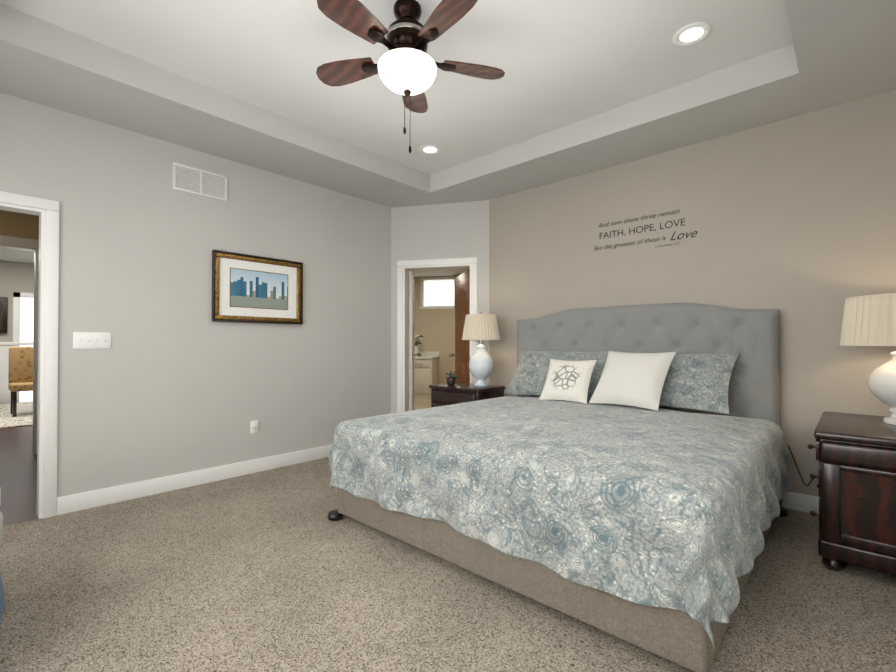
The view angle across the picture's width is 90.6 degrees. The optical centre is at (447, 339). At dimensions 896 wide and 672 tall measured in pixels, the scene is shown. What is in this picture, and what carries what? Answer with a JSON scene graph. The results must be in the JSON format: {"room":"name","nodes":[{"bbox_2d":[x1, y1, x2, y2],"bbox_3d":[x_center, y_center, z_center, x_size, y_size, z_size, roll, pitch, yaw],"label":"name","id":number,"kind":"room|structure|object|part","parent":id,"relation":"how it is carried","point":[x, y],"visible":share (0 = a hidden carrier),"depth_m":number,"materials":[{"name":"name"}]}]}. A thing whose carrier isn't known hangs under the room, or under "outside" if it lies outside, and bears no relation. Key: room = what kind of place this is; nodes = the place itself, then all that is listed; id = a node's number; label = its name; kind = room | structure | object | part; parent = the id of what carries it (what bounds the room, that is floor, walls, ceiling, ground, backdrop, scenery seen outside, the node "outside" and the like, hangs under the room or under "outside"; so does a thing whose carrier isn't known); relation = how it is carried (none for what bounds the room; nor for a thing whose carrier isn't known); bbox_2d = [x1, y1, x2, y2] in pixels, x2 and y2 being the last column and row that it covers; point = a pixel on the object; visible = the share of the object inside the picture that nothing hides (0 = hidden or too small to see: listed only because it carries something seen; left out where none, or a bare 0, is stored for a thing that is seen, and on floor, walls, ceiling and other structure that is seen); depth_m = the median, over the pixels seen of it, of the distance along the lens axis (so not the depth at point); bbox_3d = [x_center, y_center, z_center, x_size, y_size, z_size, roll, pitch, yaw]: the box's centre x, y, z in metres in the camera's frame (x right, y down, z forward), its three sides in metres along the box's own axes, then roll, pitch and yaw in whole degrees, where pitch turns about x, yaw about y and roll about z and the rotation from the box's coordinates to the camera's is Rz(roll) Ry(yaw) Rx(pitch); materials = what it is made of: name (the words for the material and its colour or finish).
{"room":"bedroom","nodes":[
{"label":"bedroom","id":0,"kind":"room"},
{"bbox_2d":[0,261,33,341],"bbox_3d":[-8.973,-0.281,8.262,0.120,3.005,5.490,0,-1,42],"label":"wall","id":1,"kind":"structure","parent":0,"point":[16,277],"depth_m":8.66,"materials":[{"name":"paint"}]},
{"bbox_2d":[0,297,7,332],"bbox_3d":[-8.722,-0.477,8.353,0.038,0.700,0.600,0,-1,42],"label":"framed picture","id":2,"kind":"object","parent":1,"relation":"attached to","point":[3,312],"visible":1,"depth_m":8.53,"materials":[{"name":"black wood"}]},
{"bbox_2d":[0,401,37,525],"bbox_3d":[-5.898,1.195,5.447,8.200,0.001,5.500,0,-1,42],"label":"floor","id":3,"kind":"structure","parent":0,"point":[18,472],"depth_m":3.85,"materials":[{"name":"brown wood"}]},
{"bbox_2d":[0,402,32,427],"bbox_3d":[-7.084,1.209,7.410,3.400,0.010,3.000,0,-1,42],"label":"area rug","id":4,"kind":"object","parent":3,"relation":"on","point":[24,417],"visible":0.22,"depth_m":7.02,"materials":[{"name":"beige carpet"}]},
{"bbox_2d":[8,347,32,416],"bbox_3d":[-6.755,0.656,7.183,0.500,1.088,0.500,0,-1,42],"label":"dining chair","id":5,"kind":"object","parent":4,"relation":"on","point":[20,375],"visible":0.56,"depth_m":7.15,"materials":[{"name":"fabric"}]},
{"bbox_2d":[0,210,38,239],"bbox_3d":[-4.310,-0.315,4.620,0.120,3.005,4.600,0,-1,42],"label":"wall","id":6,"kind":"structure","parent":0,"point":[17,224],"depth_m":4.49,"materials":[{"name":"beige paint"}]},
{"bbox_2d":[0,235,38,454],"bbox_3d":[-5.051,0.069,3.804,0.160,2.220,2.400,0,-1,42],"label":"trim","id":7,"kind":"structure","parent":6,"relation":"attached to","point":[25,319],"depth_m":4.50,"materials":[{"name":"white wood"}]},
{"bbox_2d":[0,92,390,496],"bbox_3d":[-2.304,-0.327,3.405,0.120,3.005,4.750,0,-1,42],"label":"wall","id":8,"kind":"structure","parent":0,"point":[175,379],"depth_m":3.52,"materials":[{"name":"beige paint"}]},
{"bbox_2d":[0,191,58,518],"bbox_3d":[-2.975,0.120,2.666,0.156,2.098,0.936,0,-1,42],"label":"door frame","id":9,"kind":"structure","parent":8,"relation":"attached to","point":[47,394],"depth_m":2.92,"materials":[{"name":"white wood"}]},
{"bbox_2d":[73,332,110,348],"bbox_3d":[-2.486,0.005,3.098,0.019,0.114,0.204,0,-1,42],"label":"switch plate","id":10,"kind":"object","parent":8,"relation":"attached to","point":[91,340],"visible":1,"depth_m":3.09,"materials":[{"name":"white plastic"}]},
{"bbox_2d":[173,162,227,200],"bbox_3d":[-2.019,-1.287,3.628,0.011,0.210,0.410,0,-1,42],"label":"air vent","id":11,"kind":"object","parent":8,"relation":"in","point":[193,180],"visible":1,"depth_m":3.62,"materials":[{"name":"white metal"}]},
{"bbox_2d":[250,420,257,433],"bbox_3d":[-1.711,0.776,3.929,0.034,0.116,0.070,0,-1,42],"label":"electrical outlet plate","id":12,"kind":"object","parent":8,"relation":"attached to","point":[254,427],"visible":1,"depth_m":3.92,"materials":[{"name":"white plastic"}]},
{"bbox_2d":[212,250,302,324],"bbox_3d":[-1.679,-0.447,3.973,0.036,0.595,0.810,0,-1,42],"label":"framed picture","id":13,"kind":"object","parent":8,"relation":"attached to","point":[246,288],"visible":0.98,"depth_m":3.94,"materials":[{"name":"paper"}]},
{"bbox_2d":[231,268,287,308],"bbox_3d":[-1.681,-0.447,3.975,0.001,0.321,0.516,0,-1,42],"label":"print","id":14,"kind":"object","parent":13,"relation":"attached to","point":[251,288],"depth_m":3.96},
{"bbox_2d":[57,444,818,514],"bbox_3d":[-0.354,1.104,2.064,4.550,0.118,5.180,0,-1,42],"label":"baseboard","id":15,"kind":"structure","parent":8,"relation":"attached to","point":[135,490],"depth_m":3.39,"materials":[{"name":"white"}]},
{"bbox_2d":[408,396,430,410],"bbox_3d":[-0.505,1.214,7.443,5.616,0.001,5.766,0,-1,42],"label":"floor","id":16,"kind":"structure","parent":0,"point":[422,403],"depth_m":8.37,"materials":[{"name":"beige tile"}]},
{"bbox_2d":[408,359,438,399],"bbox_3d":[-0.517,0.813,9.415,0.712,0.840,0.733,0,-1,42],"label":"bathroom vanity","id":17,"kind":"object","parent":16,"relation":"on","point":[426,369],"depth_m":9.13,"materials":[{"name":"beige paint"}]},
{"bbox_2d":[408,355,438,358],"bbox_3d":[-1.119,0.374,9.549,1.840,0.040,1.370,0,-1,42],"label":"countertop","id":18,"kind":"structure","parent":17,"relation":"on","point":[422,356],"depth_m":9.30,"materials":[{"name":"beige stone"}]},
{"bbox_2d":[414,334,422,353],"bbox_3d":[-0.685,0.119,9.394,0.293,0.466,0.249,0,-1,42],"label":"vase","id":19,"kind":"object","parent":18,"relation":"on","point":[416,350],"visible":0.65,"depth_m":9.36,"materials":[{"name":"white ceramic"}]},
{"bbox_2d":[408,274,460,395],"bbox_3d":[-0.504,-0.136,7.456,4.240,2.700,4.620,0,-1,14],"label":"wall","id":20,"kind":"structure","parent":0,"point":[435,328],"depth_m":9.64,"materials":[{"name":"paint"}]},
{"bbox_2d":[419,276,453,308],"bbox_3d":[-0.189,-1.015,9.662,0.880,0.700,0.100,0,-1,14],"label":"window","id":21,"kind":"structure","parent":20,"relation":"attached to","point":[438,292],"depth_m":9.68,"materials":[{"name":"white glass"}]},
{"bbox_2d":[408,268,469,276],"bbox_3d":[-0.504,-1.446,7.469,4.000,0.080,4.380,0,-1,14],"label":"ceiling","id":22,"kind":"structure","parent":0,"point":[435,272],"depth_m":9.16,"materials":[{"name":"paint"}]},
{"bbox_2d":[391,200,488,413],"bbox_3d":[-0.090,-0.311,5.043,1.141,3.005,0.120,0,-1,14],"label":"wall","id":23,"kind":"structure","parent":0,"point":[444,231],"depth_m":4.99,"materials":[{"name":"beige paint"}]},
{"bbox_2d":[408,271,420,410],"bbox_3d":[-0.448,0.191,5.609,0.558,1.988,0.586,0,-1,42],"label":"bathroom door","id":24,"kind":"structure","parent":23,"relation":"in","point":[411,354],"depth_m":5.23,"materials":[{"name":"white wood"}]},
{"bbox_2d":[397,257,477,412],"bbox_3d":[-0.112,0.142,5.044,0.931,2.098,0.156,0,-1,14],"label":"door frame","id":25,"kind":"structure","parent":23,"relation":"attached to","point":[402,332],"depth_m":5.07,"materials":[{"name":"white wood"}]},
{"bbox_2d":[449,269,469,382],"bbox_3d":[0.180,0.189,5.418,0.642,1.988,0.482,0,-1,42],"label":"bathroom door","id":26,"kind":"structure","parent":23,"relation":"in","point":[462,311],"depth_m":5.38,"materials":[{"name":"brown wood"}]},
{"bbox_2d":[0,457,895,671],"bbox_3d":[-0.354,1.163,2.064,4.550,0.001,5.180,0,-1,42],"label":"floor carpet","id":27,"kind":"object","parent":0,"point":[274,570],"visible":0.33,"depth_m":1.96,"materials":[{"name":"beige carpet"}]},
{"bbox_2d":[0,488,5,624],"bbox_3d":[-2.077,0.721,1.420,0.899,0.848,0.899,0,-1,-40],"label":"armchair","id":28,"kind":"object","parent":27,"relation":"on","point":[2,604],"visible":0.98,"depth_m":1.89,"materials":[{"name":"grey fabric"}]},
{"bbox_2d":[429,382,504,406],"bbox_3d":[0.178,0.826,4.500,0.655,0.720,0.468,0,-1,42],"label":"nightstand","id":29,"kind":"object","parent":27,"relation":"on","point":[446,394],"visible":0.17,"depth_m":4.36,"materials":[{"name":"brown wood"}]},
{"bbox_2d":[446,370,457,385],"bbox_3d":[0.033,0.389,4.526,0.124,0.152,0.128,0,-1,42],"label":"plant pot","id":30,"kind":"object","parent":29,"relation":"on","point":[451,377],"visible":1,"depth_m":4.50,"materials":[{"name":"brown ceramic"}]},
{"bbox_2d":[462,312,499,385],"bbox_3d":[0.333,0.091,4.480,0.391,0.748,0.391,0,-1,42],"label":"lamp","id":31,"kind":"object","parent":29,"relation":"on","point":[480,327],"visible":1,"depth_m":4.37,"materials":[{"name":"white ceramic"}]},
{"bbox_2d":[328,303,790,671],"bbox_3d":[0.780,0.437,2.967,2.282,1.469,2.302,0,-1,42],"label":"bed","id":32,"kind":"object","parent":27,"relation":"on","point":[619,472],"visible":1,"depth_m":2.16,"materials":[{"name":"grey fabric"}]},
{"bbox_3d":[0.763,0.871,2.945,2.245,0.600,2.195,0,-1,42],"label":"frame","id":33,"kind":"part","parent":32,"relation":"part of","materials":[{"name":"grey fabric"}]},
{"bbox_2d":[329,396,790,647],"bbox_3d":[0.670,0.744,2.843,2.282,0.530,1.974,0,-1,42],"label":"comforter","id":34,"kind":"object","parent":32,"relation":"on","point":[656,517],"depth_m":1.94,"materials":[{"name":"blue fabric"}]},
{"bbox_2d":[589,351,675,410],"bbox_3d":[1.359,0.286,3.288,0.550,0.396,0.364,0,-1,42],"label":"pillow","id":35,"kind":"object","parent":32,"relation":"on","point":[631,381],"depth_m":3.20,"materials":[{"name":"fabric"}]},
{"bbox_3d":[1.500,0.345,3.781,2.127,1.269,0.132,0,-1,42],"label":"headboard","id":36,"kind":"part","parent":32,"relation":"part of","materials":[{"name":"grey fabric"}]},
{"bbox_2d":[807,412,895,574],"bbox_3d":[2.421,0.816,2.360,0.746,0.700,0.905,0,-1,42],"label":"nightstand","id":37,"kind":"object","parent":27,"relation":"on","point":[856,458],"visible":1,"depth_m":2.17,"materials":[{"name":"brown wood"}]},
{"bbox_2d":[787,445,817,485],"bbox_3d":[2.162,0.914,2.693,0.228,0.394,0.768,0,-1,42],"label":"lamp cord","id":38,"kind":"object","parent":37,"relation":"hanging from","point":[798,469],"visible":0.33,"depth_m":2.97,"materials":[{"name":"brown plastic"}]},
{"bbox_2d":[840,293,895,424],"bbox_3d":[2.513,0.097,2.448,0.525,0.738,0.525,0,-1,42],"label":"lamp","id":39,"kind":"object","parent":37,"relation":"on","point":[869,320],"visible":1,"depth_m":2.41,"materials":[{"name":"white ceramic"}]},
{"bbox_2d":[0,0,895,263],"bbox_3d":[-2.093,-1.660,6.252,12.970,0.285,11.780,0,-1,42],"label":"ceiling","id":40,"kind":"structure","parent":0,"point":[581,87],"depth_m":2.84,"materials":[{"name":"paint"}]},
{"bbox_2d":[316,0,504,152],"bbox_3d":[-0.225,-1.358,2.292,1.044,0.764,1.028,0,-1,42],"label":"fan light","id":41,"kind":"object","parent":40,"relation":"hanging from","point":[405,66],"visible":1,"depth_m":2.23,"materials":[{"name":"brown wood"}]},
{"bbox_3d":[-0.227,-1.198,2.323,2.000,2.160,2.000,0,-1,42],"label":"chain","id":42,"kind":"part","parent":41,"relation":"part of","materials":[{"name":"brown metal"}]},
{"bbox_2d":[419,145,440,154],"bbox_3d":[-0.162,-1.720,4.015,0.194,0.016,0.194,0,-1,42],"label":"recessed light","id":43,"kind":"object","parent":40,"relation":"in","point":[430,149],"visible":1,"depth_m":4.01,"materials":[{"name":"white plastic"}]},
{"bbox_2d":[673,22,710,46],"bbox_3d":[1.385,-1.734,2.521,0.194,0.016,0.194,0,-1,42],"label":"recessed light","id":44,"kind":"object","parent":40,"relation":"in","point":[692,34],"visible":1,"depth_m":2.52,"materials":[{"name":"white plastic"}]},
{"bbox_2d":[489,89,895,496],"bbox_3d":[1.846,-0.325,3.657,3.670,3.005,0.120,0,-1,42],"label":"wall","id":45,"kind":"structure","parent":0,"point":[793,220],"depth_m":3.23,"materials":[{"name":"beige paint"}]},
{"bbox_2d":[594,236,665,250],"bbox_3d":[1.560,-0.828,3.839,0.613,0.052,0.001,0,-1,42],"label":"decal","id":46,"kind":"object","parent":45,"relation":"attached to","point":[630,244],"visible":1,"depth_m":3.83,"materials":[{"name":"black plastic"}]},
{"bbox_2d":[598,210,679,227],"bbox_3d":[1.610,-1.035,3.796,0.682,0.040,0.001,0,-1,42],"label":"decal","id":47,"kind":"object","parent":45,"relation":"attached to","point":[641,218],"visible":1,"depth_m":3.78,"materials":[{"name":"black plastic"}]},
{"bbox_2d":[600,218,684,238],"bbox_3d":[1.632,-0.934,3.774,0.704,0.066,0.001,0,-1,42],"label":"decal","id":48,"kind":"object","parent":45,"relation":"attached to","point":[642,228],"visible":1,"depth_m":3.75,"materials":[{"name":"black plastic"}]},
{"bbox_2d":[670,231,696,240],"bbox_3d":[1.883,-0.842,3.544,0.198,0.069,0.001,0,-1,42],"label":"decal","id":49,"kind":"object","parent":45,"relation":"attached to","point":[683,235],"visible":1,"depth_m":3.55,"materials":[{"name":"black plastic"}]}
]}

